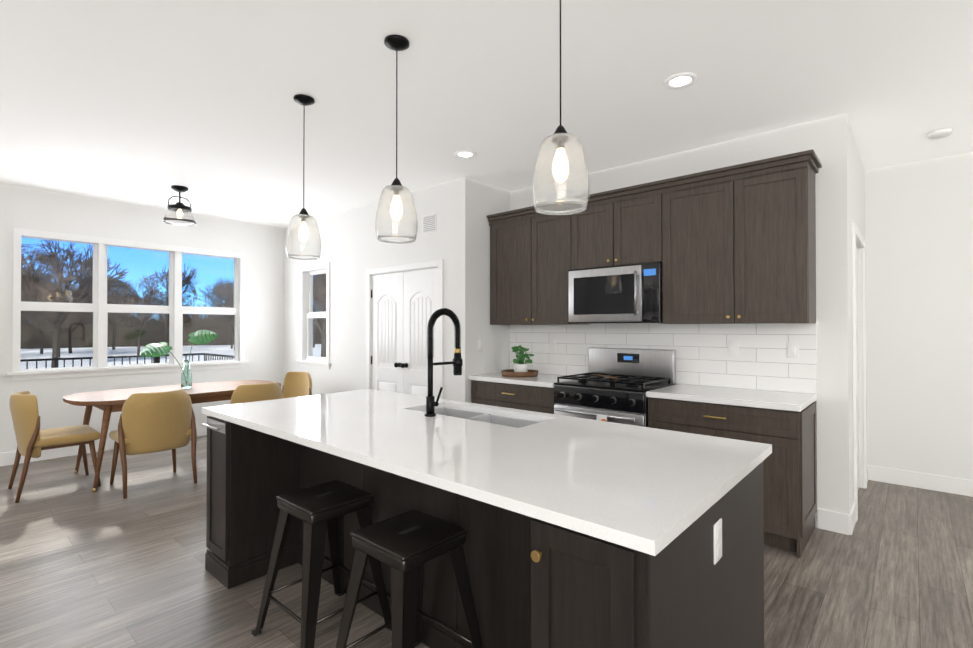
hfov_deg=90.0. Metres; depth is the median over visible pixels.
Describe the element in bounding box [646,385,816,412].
countertop
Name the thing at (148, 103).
ceiling
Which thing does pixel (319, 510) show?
stool
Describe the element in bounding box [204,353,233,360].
railing
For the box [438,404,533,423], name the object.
sink
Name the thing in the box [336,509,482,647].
stool
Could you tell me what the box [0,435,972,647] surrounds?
floor
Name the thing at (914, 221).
wall
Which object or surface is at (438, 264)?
door frame
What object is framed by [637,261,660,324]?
control panel
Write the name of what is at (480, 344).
light switch
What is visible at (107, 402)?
dining table
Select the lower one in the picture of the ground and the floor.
the floor
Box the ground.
[20,344,320,368]
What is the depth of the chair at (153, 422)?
4.08 m
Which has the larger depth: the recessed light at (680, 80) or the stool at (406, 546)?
the recessed light at (680, 80)
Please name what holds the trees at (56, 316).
on the ground
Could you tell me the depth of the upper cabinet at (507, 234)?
4.70 m
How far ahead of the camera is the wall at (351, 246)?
5.62 m
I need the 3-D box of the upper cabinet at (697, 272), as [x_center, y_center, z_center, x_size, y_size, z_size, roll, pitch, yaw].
[1.638,-0.518,3.664,0.632,1.030,0.342,0,-1,41]
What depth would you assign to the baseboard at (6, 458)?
5.13 m
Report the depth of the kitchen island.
1.79 m
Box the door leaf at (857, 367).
[856,247,858,488]
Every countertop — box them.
[202,389,771,551]
[469,373,580,388]
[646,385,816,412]
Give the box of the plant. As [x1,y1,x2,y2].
[501,345,538,376]
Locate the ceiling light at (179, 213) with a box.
[162,185,196,225]
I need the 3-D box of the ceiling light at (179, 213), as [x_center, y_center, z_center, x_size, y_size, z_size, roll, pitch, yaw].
[-3.122,-1.209,4.950,0.300,0.364,0.300,0,-1,41]
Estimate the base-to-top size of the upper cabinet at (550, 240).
1.030 m
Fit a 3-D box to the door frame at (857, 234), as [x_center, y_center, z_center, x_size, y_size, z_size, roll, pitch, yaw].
[2.933,0.341,3.817,0.019,2.114,1.010,0,-1,41]
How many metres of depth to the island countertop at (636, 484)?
1.74 m
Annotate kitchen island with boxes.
[202,412,771,647]
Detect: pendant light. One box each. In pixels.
[285,94,320,259]
[375,34,417,243]
[532,0,589,214]
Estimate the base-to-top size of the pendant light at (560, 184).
0.994 m
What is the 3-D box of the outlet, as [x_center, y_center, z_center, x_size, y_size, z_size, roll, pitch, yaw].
[1.863,0.183,3.672,0.072,0.115,0.008,0,-1,41]
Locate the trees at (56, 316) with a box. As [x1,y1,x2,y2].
[21,239,325,367]
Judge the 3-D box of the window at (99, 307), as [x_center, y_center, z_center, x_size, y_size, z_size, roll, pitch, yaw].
[-4.048,-0.192,5.755,0.215,1.533,2.326,0,-1,41]
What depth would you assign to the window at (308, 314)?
6.59 m
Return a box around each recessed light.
[454,150,475,158]
[663,72,697,88]
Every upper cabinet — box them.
[489,213,524,324]
[525,209,576,324]
[577,185,664,264]
[661,173,720,324]
[721,157,816,324]
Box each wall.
[0,183,283,452]
[284,177,475,402]
[476,181,511,374]
[512,113,853,534]
[852,131,867,487]
[868,152,972,479]
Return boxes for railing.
[20,352,203,368]
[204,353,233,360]
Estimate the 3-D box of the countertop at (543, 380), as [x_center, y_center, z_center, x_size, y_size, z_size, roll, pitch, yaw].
[0.398,0.510,4.546,0.958,0.040,0.637,0,-1,41]
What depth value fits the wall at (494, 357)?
4.84 m
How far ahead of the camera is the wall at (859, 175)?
4.16 m
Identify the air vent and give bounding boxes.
[423,213,435,233]
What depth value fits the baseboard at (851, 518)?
3.21 m
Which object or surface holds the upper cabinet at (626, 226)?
attached to the wall at (830, 138)
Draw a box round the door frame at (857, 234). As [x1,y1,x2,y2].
[852,222,866,521]
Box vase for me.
[140,330,217,387]
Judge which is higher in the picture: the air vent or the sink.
the air vent
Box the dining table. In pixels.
[63,380,280,491]
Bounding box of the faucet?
[422,308,462,415]
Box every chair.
[8,391,100,502]
[109,389,196,498]
[230,382,282,403]
[282,372,311,397]
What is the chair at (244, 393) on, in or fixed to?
on the floor
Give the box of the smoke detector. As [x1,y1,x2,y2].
[928,128,952,138]
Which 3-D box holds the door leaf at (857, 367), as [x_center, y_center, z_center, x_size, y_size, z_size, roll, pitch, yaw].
[2.889,0.374,3.855,0.035,2.039,0.874,0,-1,41]
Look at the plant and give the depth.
4.55 m
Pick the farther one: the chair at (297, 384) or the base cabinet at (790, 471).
the chair at (297, 384)
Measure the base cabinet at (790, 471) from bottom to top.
0.874 m
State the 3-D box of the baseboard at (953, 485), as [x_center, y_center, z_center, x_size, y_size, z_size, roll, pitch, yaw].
[5.499,1.321,2.573,5.510,0.134,0.014,0,-1,41]
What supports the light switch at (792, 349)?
attached to the wall at (830, 138)
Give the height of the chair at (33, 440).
0.830 m
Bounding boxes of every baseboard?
[0,425,206,466]
[846,503,855,534]
[867,465,972,496]
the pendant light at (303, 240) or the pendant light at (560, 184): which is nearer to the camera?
the pendant light at (560, 184)
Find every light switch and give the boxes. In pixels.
[478,339,482,350]
[787,341,798,357]
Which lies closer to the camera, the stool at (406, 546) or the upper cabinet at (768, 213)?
the stool at (406, 546)
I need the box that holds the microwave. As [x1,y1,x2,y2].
[565,261,636,324]
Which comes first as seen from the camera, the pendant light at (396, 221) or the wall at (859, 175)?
the pendant light at (396, 221)
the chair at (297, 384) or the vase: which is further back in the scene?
the chair at (297, 384)
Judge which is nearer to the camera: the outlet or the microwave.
the outlet
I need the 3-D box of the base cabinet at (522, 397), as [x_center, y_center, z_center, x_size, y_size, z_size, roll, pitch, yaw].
[0.405,0.967,4.551,0.957,0.874,0.617,0,-1,41]
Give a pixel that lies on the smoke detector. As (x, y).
(941, 133)
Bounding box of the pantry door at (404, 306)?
[371,268,437,397]
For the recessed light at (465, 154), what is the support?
in the ceiling
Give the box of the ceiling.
[0,0,972,227]
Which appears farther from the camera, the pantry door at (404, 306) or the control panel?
the pantry door at (404, 306)
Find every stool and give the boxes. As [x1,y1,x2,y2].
[251,480,391,647]
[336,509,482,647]
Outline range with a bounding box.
[554,347,675,426]
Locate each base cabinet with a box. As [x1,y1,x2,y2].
[471,381,554,413]
[648,397,816,557]
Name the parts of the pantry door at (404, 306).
pantry door hardware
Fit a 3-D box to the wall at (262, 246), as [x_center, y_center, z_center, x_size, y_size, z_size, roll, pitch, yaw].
[-5.581,0.001,4.032,0.140,2.800,8.230,0,-1,41]
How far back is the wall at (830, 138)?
3.31 m
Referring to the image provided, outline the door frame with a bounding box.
[366,259,442,398]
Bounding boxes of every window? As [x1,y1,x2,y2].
[6,228,248,380]
[296,262,331,368]

